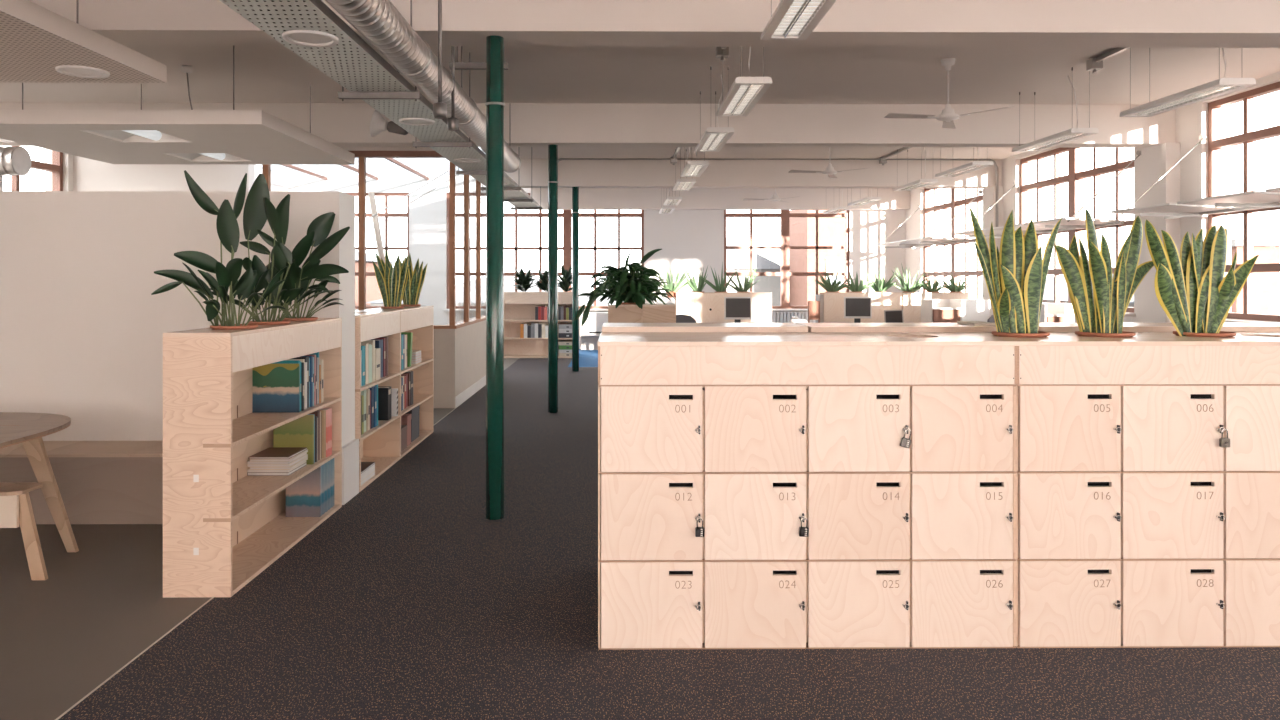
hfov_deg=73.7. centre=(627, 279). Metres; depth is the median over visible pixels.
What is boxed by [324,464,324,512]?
magazine
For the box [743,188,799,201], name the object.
ceiling fan
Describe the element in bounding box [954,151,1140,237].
shelf
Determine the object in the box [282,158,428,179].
ceiling light
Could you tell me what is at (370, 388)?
book
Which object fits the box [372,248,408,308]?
snake plant
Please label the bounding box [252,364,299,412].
book
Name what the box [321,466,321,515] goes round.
magazine
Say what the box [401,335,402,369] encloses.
book
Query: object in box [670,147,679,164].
rail
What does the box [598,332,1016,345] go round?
countertop
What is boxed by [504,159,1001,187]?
ceiling beam
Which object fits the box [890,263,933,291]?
aloe plant
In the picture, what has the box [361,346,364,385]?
book
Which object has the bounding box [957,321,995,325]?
magazine
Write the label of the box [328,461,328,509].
magazine
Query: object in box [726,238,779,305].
gabled building
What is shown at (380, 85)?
cable tray
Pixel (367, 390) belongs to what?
book
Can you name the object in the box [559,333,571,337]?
box file
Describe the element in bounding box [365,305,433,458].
bookcase
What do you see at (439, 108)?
rod
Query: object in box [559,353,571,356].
box file
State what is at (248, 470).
magazine
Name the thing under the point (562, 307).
book
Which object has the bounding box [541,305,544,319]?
book
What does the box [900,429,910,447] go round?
padlock
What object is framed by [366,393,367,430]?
book
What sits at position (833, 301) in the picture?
screen
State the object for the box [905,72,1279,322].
wall
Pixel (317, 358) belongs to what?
book
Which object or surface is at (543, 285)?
rubber plant
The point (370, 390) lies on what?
book
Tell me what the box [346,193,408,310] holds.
window
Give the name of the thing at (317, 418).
book
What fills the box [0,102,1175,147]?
ceiling beam
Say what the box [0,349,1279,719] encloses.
floor
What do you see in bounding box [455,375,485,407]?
baseboard
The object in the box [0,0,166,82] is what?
raft
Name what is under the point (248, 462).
magazine
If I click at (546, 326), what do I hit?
book
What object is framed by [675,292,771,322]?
cabinet
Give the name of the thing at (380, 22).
spiral duct
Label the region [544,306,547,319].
book
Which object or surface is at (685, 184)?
pendant light
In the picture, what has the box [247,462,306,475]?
magazine
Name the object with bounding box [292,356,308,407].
book
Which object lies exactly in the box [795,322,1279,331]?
storage unit
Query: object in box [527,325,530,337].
book
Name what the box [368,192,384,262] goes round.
post
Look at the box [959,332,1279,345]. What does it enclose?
countertop
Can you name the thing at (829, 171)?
ceiling fan
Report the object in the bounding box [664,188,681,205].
pendant light
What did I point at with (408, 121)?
recessed light
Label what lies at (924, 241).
shelf
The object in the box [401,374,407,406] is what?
book
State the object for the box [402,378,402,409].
book
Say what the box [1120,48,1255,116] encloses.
pendant light
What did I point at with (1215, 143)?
window
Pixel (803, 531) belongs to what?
padlock
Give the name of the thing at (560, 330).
box file
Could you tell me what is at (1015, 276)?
snake plant
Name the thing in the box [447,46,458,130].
rod
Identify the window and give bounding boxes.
[11,146,62,190]
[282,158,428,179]
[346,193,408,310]
[443,193,643,310]
[724,210,848,310]
[924,188,982,299]
[1020,148,1135,316]
[1208,81,1279,322]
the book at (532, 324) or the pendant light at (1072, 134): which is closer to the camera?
the pendant light at (1072, 134)
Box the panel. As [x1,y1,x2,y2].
[342,439,358,504]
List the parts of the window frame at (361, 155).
post, post, head rail, post, post, post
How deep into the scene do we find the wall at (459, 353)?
10.08 m
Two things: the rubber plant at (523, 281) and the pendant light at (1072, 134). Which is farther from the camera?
the rubber plant at (523, 281)
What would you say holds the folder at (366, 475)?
on the folder at (373, 473)
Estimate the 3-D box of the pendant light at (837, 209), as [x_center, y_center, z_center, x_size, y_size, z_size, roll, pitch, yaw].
[4.123,-1.662,16.827,0.254,0.620,1.180,0,0,-1]
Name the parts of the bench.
seat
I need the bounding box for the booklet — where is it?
[412,350,420,353]
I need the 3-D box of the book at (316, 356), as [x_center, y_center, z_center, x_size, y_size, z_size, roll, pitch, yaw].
[-2.044,0.624,5.305,0.221,0.300,0.018,0,0,-1]
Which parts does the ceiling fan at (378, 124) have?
lamp shade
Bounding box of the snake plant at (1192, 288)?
[1145,220,1258,336]
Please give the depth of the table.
4.56 m
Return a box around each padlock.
[695,518,703,536]
[799,518,808,536]
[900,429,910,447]
[1219,428,1229,446]
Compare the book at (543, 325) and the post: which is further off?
the book at (543, 325)
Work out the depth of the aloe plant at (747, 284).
15.14 m
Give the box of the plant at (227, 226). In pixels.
[151,170,287,329]
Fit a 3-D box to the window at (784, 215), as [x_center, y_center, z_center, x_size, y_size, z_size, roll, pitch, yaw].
[3.485,-0.613,18.651,2.816,2.575,0.320,0,0,-1]
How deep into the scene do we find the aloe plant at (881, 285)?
15.19 m
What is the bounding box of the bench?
[0,441,162,523]
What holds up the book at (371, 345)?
on the bookcase at (380, 445)
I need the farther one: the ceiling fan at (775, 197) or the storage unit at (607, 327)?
the ceiling fan at (775, 197)
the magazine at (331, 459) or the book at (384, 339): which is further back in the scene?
the book at (384, 339)
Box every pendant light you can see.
[659,189,674,213]
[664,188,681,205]
[672,147,695,190]
[680,147,708,176]
[695,66,733,151]
[716,47,771,115]
[761,0,835,39]
[823,188,850,213]
[848,188,881,205]
[893,147,937,190]
[935,147,993,176]
[1012,67,1098,151]
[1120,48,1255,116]
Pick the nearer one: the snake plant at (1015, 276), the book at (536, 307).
the snake plant at (1015, 276)
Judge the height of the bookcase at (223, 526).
1.250 m
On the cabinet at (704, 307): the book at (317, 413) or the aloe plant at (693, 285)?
the aloe plant at (693, 285)
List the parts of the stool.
seat, leg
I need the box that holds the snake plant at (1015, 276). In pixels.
[969,206,1062,337]
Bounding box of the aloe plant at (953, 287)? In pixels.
[939,273,972,291]
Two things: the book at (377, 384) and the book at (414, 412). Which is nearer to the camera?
the book at (377, 384)
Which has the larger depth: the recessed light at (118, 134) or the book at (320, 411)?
the recessed light at (118, 134)
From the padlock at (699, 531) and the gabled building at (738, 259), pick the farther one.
the gabled building at (738, 259)
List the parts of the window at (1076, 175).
sill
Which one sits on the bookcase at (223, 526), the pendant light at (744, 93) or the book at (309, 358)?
the book at (309, 358)
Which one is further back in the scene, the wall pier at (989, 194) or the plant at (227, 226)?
the wall pier at (989, 194)
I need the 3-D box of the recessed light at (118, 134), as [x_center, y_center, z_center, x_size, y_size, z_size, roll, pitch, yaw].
[-4.087,-1.270,7.135,0.598,0.120,0.588,0,0,-1]
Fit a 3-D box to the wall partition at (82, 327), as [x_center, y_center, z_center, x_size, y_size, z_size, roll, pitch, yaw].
[-3.686,0.455,5.838,3.530,2.090,0.340,0,0,-1]
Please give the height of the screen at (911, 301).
1.280 m
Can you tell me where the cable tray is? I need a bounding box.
[219,0,541,209]
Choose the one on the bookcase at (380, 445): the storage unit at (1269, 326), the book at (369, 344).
the book at (369, 344)
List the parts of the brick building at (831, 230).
pane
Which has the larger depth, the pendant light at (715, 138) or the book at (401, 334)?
the pendant light at (715, 138)
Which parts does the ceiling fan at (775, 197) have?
motor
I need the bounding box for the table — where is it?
[0,412,78,551]
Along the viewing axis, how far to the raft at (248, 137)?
7.24 m
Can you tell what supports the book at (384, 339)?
on the bookcase at (380, 445)
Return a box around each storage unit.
[602,323,807,331]
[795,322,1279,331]
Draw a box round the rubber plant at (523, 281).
[511,268,537,291]
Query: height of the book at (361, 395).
0.280 m
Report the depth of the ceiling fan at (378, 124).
7.53 m
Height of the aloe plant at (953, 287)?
0.435 m
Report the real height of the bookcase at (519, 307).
1.270 m
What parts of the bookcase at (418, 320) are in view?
panel, shelf, shelf, board, panel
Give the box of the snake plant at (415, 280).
[400,252,427,306]
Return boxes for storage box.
[401,414,410,445]
[401,425,406,451]
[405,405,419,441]
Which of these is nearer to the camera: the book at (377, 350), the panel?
the panel
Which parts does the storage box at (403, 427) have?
lid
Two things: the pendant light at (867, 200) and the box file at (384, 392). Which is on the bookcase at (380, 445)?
the box file at (384, 392)
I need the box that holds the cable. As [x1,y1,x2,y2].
[182,65,192,109]
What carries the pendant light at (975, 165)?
hanging from the ceiling
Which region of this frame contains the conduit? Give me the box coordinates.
[558,158,997,226]
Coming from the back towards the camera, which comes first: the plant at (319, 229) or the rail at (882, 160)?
the rail at (882, 160)
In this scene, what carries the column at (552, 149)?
on the floor
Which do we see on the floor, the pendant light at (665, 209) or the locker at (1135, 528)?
the locker at (1135, 528)
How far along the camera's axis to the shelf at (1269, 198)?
8.21 m
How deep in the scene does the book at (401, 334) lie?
7.45 m
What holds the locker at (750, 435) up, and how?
on the floor
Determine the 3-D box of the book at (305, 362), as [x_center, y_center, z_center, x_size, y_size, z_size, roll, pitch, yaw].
[-2.033,0.634,5.116,0.220,0.280,0.012,0,0,-1]
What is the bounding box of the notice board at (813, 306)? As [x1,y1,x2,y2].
[808,301,819,322]
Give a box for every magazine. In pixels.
[247,453,306,463]
[247,454,307,466]
[247,461,305,471]
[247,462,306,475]
[249,447,306,458]
[250,449,307,461]
[250,457,307,469]
[286,466,320,516]
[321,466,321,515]
[322,464,323,514]
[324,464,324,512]
[325,463,325,511]
[326,462,326,511]
[327,462,327,510]
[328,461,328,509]
[329,461,329,509]
[330,460,330,507]
[331,459,332,506]
[333,458,333,505]
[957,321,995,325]
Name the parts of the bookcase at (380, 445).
panel, panel, shelf, shelf, board, panel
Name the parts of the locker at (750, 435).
door, door, door, door, door, door, door, door, door, door, door, door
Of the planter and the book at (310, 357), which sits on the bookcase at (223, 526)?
the book at (310, 357)
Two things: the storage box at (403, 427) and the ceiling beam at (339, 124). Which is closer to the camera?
the storage box at (403, 427)
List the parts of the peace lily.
stem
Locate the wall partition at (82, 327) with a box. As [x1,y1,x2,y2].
[0,191,354,445]
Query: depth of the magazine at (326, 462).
5.44 m
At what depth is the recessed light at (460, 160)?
8.54 m
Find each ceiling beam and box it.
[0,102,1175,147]
[29,0,1279,47]
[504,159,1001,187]
[530,188,909,209]
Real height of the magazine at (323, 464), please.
0.317 m
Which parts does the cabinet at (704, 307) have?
panel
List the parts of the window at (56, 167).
frame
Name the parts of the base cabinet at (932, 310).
panel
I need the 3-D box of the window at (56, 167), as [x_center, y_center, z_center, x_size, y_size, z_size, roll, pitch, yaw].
[-7.303,-0.613,9.487,0.320,2.575,3.360,0,0,-1]
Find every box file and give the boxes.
[378,386,390,419]
[559,324,571,328]
[559,329,571,332]
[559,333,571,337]
[559,341,571,344]
[559,345,571,349]
[559,350,571,352]
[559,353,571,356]
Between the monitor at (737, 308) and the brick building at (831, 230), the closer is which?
the monitor at (737, 308)
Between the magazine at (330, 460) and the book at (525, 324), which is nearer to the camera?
the magazine at (330, 460)
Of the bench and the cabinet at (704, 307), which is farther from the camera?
the cabinet at (704, 307)
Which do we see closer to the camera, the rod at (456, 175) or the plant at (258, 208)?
the plant at (258, 208)
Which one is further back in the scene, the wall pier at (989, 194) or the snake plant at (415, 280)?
the wall pier at (989, 194)
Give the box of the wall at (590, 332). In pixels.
[580,312,607,349]
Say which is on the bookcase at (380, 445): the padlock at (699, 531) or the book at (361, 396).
the book at (361, 396)
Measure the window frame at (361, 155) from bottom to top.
2.080 m
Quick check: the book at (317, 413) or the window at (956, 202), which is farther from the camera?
the window at (956, 202)
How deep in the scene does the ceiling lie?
8.30 m
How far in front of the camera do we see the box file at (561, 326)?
16.42 m
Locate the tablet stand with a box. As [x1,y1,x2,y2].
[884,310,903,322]
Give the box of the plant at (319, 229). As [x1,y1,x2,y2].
[258,212,349,320]
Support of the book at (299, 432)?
on the bookcase at (223, 526)
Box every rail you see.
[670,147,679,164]
[716,47,728,60]
[879,147,911,164]
[1086,48,1129,73]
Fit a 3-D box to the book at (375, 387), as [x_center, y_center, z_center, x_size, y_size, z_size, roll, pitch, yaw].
[-2.037,0.971,6.551,0.211,0.310,0.050,0,0,-1]
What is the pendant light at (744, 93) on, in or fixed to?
hanging from the ceiling
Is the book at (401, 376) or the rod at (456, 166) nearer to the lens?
the book at (401, 376)
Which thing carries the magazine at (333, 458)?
on the bookcase at (223, 526)
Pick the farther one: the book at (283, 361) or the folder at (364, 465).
the folder at (364, 465)
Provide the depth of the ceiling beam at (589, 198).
18.32 m
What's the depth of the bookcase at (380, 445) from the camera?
6.92 m
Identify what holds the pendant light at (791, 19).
hanging from the ceiling
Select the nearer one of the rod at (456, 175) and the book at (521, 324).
the rod at (456, 175)
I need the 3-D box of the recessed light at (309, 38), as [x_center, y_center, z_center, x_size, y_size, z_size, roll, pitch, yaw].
[-1.564,-1.192,4.216,0.265,0.014,0.265,0,0,-1]
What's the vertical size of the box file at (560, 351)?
0.060 m
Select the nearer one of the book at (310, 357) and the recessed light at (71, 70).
the recessed light at (71, 70)
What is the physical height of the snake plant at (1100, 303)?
0.741 m
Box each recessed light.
[55,65,109,78]
[88,130,161,140]
[170,153,224,159]
[282,30,338,46]
[399,118,434,125]
[453,158,479,162]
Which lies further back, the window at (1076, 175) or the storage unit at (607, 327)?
the window at (1076, 175)
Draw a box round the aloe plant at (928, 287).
[915,273,946,291]
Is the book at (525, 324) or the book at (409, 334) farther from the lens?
the book at (525, 324)
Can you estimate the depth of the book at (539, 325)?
16.41 m
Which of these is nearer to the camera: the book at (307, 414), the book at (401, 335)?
the book at (307, 414)
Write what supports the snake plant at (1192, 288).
on the locker at (1135, 528)
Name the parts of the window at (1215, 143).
sill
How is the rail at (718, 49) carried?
attached to the ceiling
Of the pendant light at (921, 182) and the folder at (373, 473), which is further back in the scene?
the pendant light at (921, 182)
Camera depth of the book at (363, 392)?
6.30 m
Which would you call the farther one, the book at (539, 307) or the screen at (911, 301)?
the book at (539, 307)
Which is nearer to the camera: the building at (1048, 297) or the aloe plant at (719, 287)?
the aloe plant at (719, 287)
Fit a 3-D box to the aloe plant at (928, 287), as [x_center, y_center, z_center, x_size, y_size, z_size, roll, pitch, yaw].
[5.399,0.089,15.206,0.625,0.442,0.289,0,0,-1]
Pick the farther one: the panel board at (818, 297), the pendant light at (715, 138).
the panel board at (818, 297)
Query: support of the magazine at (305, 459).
on the magazine at (248, 470)
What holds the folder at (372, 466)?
on the folder at (366, 475)
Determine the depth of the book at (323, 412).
5.38 m
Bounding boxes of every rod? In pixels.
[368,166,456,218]
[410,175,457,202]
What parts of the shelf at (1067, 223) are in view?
reflector panel, tie rod, reflector panel, rail, reflector panel, tie rod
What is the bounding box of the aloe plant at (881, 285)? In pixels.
[864,266,900,291]
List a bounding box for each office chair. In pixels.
[676,314,696,322]
[987,315,994,322]
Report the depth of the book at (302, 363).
5.05 m
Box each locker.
[598,332,1016,649]
[959,332,1279,647]
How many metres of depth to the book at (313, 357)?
5.23 m
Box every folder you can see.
[361,462,374,473]
[361,464,374,476]
[361,467,374,480]
[361,471,374,485]
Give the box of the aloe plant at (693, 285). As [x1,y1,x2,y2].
[682,266,707,291]
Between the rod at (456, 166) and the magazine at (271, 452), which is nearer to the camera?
the magazine at (271, 452)
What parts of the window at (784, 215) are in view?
sill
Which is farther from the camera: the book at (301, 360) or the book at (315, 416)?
the book at (315, 416)
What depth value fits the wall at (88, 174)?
11.25 m
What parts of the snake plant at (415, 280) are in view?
pot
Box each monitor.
[724,297,750,322]
[844,297,871,322]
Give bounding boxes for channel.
[449,46,507,69]
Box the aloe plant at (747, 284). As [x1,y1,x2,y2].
[724,268,757,291]
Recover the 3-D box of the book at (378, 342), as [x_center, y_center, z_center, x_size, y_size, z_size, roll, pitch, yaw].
[-2.058,0.624,6.752,0.220,0.300,0.120,0,0,-1]
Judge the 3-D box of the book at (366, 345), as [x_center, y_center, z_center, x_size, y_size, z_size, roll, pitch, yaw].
[-2.047,0.624,6.353,0.220,0.300,0.060,0,0,-1]
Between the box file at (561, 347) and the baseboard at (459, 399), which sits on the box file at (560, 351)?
the box file at (561, 347)
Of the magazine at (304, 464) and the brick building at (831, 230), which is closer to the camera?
the magazine at (304, 464)
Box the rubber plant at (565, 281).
[558,265,581,291]
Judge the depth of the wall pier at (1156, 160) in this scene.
9.67 m
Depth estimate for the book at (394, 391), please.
7.04 m
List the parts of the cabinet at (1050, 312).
panel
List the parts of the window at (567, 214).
sill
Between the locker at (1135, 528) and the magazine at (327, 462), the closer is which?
the locker at (1135, 528)
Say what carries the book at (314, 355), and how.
on the bookcase at (223, 526)
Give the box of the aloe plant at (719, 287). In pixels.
[697,262,735,291]
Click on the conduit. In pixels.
(560, 159)
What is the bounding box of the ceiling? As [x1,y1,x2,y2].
[0,45,1279,159]
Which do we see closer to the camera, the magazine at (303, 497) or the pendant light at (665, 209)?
the magazine at (303, 497)
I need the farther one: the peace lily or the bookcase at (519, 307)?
the bookcase at (519, 307)
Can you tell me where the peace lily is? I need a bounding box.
[575,249,675,326]
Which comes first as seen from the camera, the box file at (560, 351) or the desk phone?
the desk phone
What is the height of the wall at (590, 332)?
0.800 m
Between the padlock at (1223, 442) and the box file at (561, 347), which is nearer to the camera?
the padlock at (1223, 442)
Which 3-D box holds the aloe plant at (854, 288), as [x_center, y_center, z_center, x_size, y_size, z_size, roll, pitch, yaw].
[4.061,0.068,15.200,0.799,0.484,0.249,0,0,-1]
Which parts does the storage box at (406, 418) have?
lid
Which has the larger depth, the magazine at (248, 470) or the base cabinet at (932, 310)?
the base cabinet at (932, 310)
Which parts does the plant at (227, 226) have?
stem, pot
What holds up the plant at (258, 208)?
on the bookcase at (223, 526)
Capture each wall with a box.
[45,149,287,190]
[73,155,254,190]
[288,176,904,341]
[341,147,433,150]
[434,320,485,407]
[580,312,607,349]
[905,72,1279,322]
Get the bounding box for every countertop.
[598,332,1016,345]
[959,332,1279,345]
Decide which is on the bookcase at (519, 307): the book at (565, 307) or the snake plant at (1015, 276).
the book at (565, 307)
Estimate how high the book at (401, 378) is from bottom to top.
0.280 m
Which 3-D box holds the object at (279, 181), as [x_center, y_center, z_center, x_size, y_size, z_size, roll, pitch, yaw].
[-7.413,-0.335,7.136,0.300,3.870,23.600,0,0,-1]
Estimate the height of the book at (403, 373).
0.290 m
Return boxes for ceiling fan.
[370,71,407,136]
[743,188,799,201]
[789,147,866,177]
[884,58,1013,128]
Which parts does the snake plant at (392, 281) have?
pot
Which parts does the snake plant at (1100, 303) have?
pot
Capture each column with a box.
[485,35,504,519]
[548,145,557,412]
[572,187,578,371]
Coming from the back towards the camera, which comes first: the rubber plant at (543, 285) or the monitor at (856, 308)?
the rubber plant at (543, 285)
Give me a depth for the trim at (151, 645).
3.37 m
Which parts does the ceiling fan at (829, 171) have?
blade, rod, motor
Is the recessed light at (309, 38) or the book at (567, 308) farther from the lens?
the book at (567, 308)
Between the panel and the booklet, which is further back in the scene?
the booklet
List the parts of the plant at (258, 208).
pot, stem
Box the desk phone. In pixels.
[790,317,807,322]
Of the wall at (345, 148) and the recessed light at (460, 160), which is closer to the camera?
the recessed light at (460, 160)
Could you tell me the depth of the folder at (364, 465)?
6.36 m
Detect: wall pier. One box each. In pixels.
[983,186,1002,315]
[1141,143,1179,322]
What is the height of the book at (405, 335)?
0.290 m
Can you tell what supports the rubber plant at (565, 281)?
on the bookcase at (519, 307)
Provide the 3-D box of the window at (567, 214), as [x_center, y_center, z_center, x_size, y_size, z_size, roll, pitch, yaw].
[-1.793,-0.613,18.605,4.369,2.575,0.320,0,0,-1]
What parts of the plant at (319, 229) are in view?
pot, stem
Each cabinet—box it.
[921,299,989,322]
[1039,303,1076,322]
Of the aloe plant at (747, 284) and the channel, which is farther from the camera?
the aloe plant at (747, 284)
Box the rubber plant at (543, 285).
[533,268,558,291]
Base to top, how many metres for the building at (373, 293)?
10.100 m
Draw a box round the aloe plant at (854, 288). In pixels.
[837,272,875,291]
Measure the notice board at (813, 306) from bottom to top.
1.130 m
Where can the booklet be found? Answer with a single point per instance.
(413, 351)
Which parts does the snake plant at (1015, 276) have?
pot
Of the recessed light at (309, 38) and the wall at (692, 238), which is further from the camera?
the wall at (692, 238)
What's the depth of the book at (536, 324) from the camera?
16.41 m
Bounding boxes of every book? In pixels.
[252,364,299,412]
[271,360,299,363]
[273,415,313,463]
[287,359,304,408]
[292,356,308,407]
[300,362,300,410]
[301,362,303,410]
[305,362,306,408]
[307,414,314,462]
[309,356,312,406]
[309,358,309,406]
[310,410,319,459]
[313,357,313,405]
[314,355,315,404]
[315,416,316,461]
[316,356,316,403]
[317,358,318,403]
[317,418,317,460]
[319,359,322,402]
[319,365,320,402]
[319,408,331,456]
[320,410,325,458]
[320,411,320,458]
[361,341,374,381]
[361,343,368,383]
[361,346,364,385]
[361,390,365,431]
[361,395,363,433]
[361,396,361,434]
[366,389,369,430]
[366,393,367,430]
[368,387,373,428]
[369,344,370,382]
[370,390,370,428]
[371,339,382,377]
[371,345,371,381]
[373,386,376,426]
[375,338,385,376]
[375,348,379,380]
[375,384,377,425]
[379,337,387,375]
[391,388,397,415]
[401,332,412,366]
[401,334,404,368]
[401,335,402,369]
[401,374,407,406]
[401,376,403,409]
[401,378,401,410]
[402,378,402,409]
[403,373,409,405]
[404,376,405,408]
[405,335,406,367]
[405,371,412,404]
[520,323,524,337]
[524,323,528,337]
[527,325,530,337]
[531,323,534,337]
[535,306,537,319]
[535,323,538,337]
[538,306,540,319]
[538,324,541,337]
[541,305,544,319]
[542,324,545,337]
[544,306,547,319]
[545,325,547,337]
[558,306,560,319]
[561,306,563,319]
[564,306,566,319]
[566,307,568,319]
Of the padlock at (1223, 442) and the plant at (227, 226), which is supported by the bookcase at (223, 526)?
the plant at (227, 226)
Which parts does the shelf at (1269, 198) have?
tie rod, reflector panel, rail, reflector panel, reflector panel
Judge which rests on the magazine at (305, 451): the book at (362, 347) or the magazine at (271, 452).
the magazine at (271, 452)
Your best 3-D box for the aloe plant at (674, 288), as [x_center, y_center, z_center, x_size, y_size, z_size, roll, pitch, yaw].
[0.828,-0.041,15.181,1.026,0.703,0.333,0,0,-1]
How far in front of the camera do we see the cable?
7.86 m
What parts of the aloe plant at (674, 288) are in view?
pot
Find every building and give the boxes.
[355,250,394,305]
[366,276,615,305]
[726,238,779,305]
[790,210,844,305]
[981,274,1133,306]
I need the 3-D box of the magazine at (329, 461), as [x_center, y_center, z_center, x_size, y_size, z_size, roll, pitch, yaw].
[-2.028,1.323,5.502,0.215,0.315,0.013,0,0,-1]
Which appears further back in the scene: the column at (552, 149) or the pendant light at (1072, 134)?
the column at (552, 149)
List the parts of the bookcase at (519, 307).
shelf, shelf, shelf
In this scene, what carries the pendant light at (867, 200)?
hanging from the ceiling
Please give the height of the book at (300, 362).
0.290 m
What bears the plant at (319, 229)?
on the bookcase at (223, 526)
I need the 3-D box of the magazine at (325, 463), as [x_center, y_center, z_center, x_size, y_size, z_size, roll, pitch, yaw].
[-2.031,1.321,5.432,0.215,0.317,0.013,0,0,-1]
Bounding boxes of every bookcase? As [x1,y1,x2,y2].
[163,318,341,597]
[355,310,399,491]
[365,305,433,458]
[504,292,571,357]
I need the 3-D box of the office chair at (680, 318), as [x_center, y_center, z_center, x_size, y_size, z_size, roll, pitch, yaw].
[0.790,0.995,12.427,0.549,1.010,0.581,0,0,-1]
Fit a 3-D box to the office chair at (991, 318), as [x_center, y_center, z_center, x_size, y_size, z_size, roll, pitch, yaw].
[5.427,0.995,12.764,0.560,1.010,0.591,0,0,-21]
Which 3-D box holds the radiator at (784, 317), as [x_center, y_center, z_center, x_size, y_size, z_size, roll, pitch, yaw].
[3.598,1.100,18.492,0.933,0.800,0.120,0,0,-1]
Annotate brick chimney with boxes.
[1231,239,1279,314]
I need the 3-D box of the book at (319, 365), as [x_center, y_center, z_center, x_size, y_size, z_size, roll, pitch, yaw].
[-2.039,0.654,5.358,0.221,0.240,0.016,0,0,-1]
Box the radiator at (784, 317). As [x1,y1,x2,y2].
[772,312,814,322]
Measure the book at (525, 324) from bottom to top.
0.267 m
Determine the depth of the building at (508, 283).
47.64 m
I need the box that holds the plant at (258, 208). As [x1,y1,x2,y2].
[210,174,331,324]
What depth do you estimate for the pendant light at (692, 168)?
10.44 m
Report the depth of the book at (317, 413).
5.33 m
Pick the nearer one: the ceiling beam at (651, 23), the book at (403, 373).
the ceiling beam at (651, 23)
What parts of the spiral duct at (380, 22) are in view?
hanger rod, hanger rod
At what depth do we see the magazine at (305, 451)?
4.92 m
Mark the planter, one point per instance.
(624, 313)
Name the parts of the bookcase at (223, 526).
panel, panel, shelf, shelf, board, panel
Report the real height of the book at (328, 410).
0.300 m
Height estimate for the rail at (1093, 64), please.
0.125 m
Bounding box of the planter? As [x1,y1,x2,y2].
[608,304,675,322]
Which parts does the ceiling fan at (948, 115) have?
blade, rod, motor, blade, blade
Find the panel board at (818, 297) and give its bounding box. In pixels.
[815,294,823,322]
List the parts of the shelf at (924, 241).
reflector panel, tie rod, reflector panel, reflector panel, rail, tie rod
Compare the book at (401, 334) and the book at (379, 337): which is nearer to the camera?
the book at (379, 337)
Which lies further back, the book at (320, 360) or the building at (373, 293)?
the building at (373, 293)
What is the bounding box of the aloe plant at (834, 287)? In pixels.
[814,268,854,291]
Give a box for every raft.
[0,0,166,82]
[0,46,354,164]
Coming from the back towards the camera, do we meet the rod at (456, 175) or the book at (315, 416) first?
the rod at (456, 175)
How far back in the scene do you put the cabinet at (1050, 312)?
10.36 m
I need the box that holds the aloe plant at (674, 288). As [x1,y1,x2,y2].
[650,262,699,297]
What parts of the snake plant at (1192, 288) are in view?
pot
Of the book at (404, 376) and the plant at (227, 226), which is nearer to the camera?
the plant at (227, 226)
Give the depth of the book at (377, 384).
6.60 m
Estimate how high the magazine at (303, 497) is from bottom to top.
0.315 m
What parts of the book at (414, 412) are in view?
lid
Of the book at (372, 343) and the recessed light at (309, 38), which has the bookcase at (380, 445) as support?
the book at (372, 343)
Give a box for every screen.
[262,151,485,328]
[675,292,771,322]
[819,292,901,322]
[902,292,968,322]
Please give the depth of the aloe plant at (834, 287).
15.19 m
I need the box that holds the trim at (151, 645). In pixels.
[55,386,483,719]
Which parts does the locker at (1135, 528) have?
door, door, door, door, door, door, door, door, door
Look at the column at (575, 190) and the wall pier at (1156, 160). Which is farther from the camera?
the column at (575, 190)
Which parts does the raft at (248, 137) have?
raft panel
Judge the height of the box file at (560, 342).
0.070 m
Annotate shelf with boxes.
[873,190,982,247]
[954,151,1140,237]
[1111,135,1279,218]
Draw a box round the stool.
[0,482,47,579]
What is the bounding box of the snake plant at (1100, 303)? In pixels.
[1054,208,1153,337]
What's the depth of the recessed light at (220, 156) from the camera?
8.46 m
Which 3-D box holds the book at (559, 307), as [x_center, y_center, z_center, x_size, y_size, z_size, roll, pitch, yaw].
[-1.308,0.640,16.529,0.047,0.257,0.240,0,0,-1]
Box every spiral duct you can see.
[0,146,30,190]
[325,0,520,172]
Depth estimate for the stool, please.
4.26 m
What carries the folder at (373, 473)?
on the bookcase at (380, 445)
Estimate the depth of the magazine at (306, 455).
4.91 m
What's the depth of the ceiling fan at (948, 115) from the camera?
7.58 m
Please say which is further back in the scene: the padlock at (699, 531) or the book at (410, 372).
the book at (410, 372)
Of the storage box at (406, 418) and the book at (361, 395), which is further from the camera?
the storage box at (406, 418)
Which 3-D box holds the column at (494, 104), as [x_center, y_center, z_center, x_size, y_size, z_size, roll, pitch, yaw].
[-0.837,-0.015,5.393,0.121,3.030,0.121,0,0,-1]
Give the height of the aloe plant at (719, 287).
0.654 m

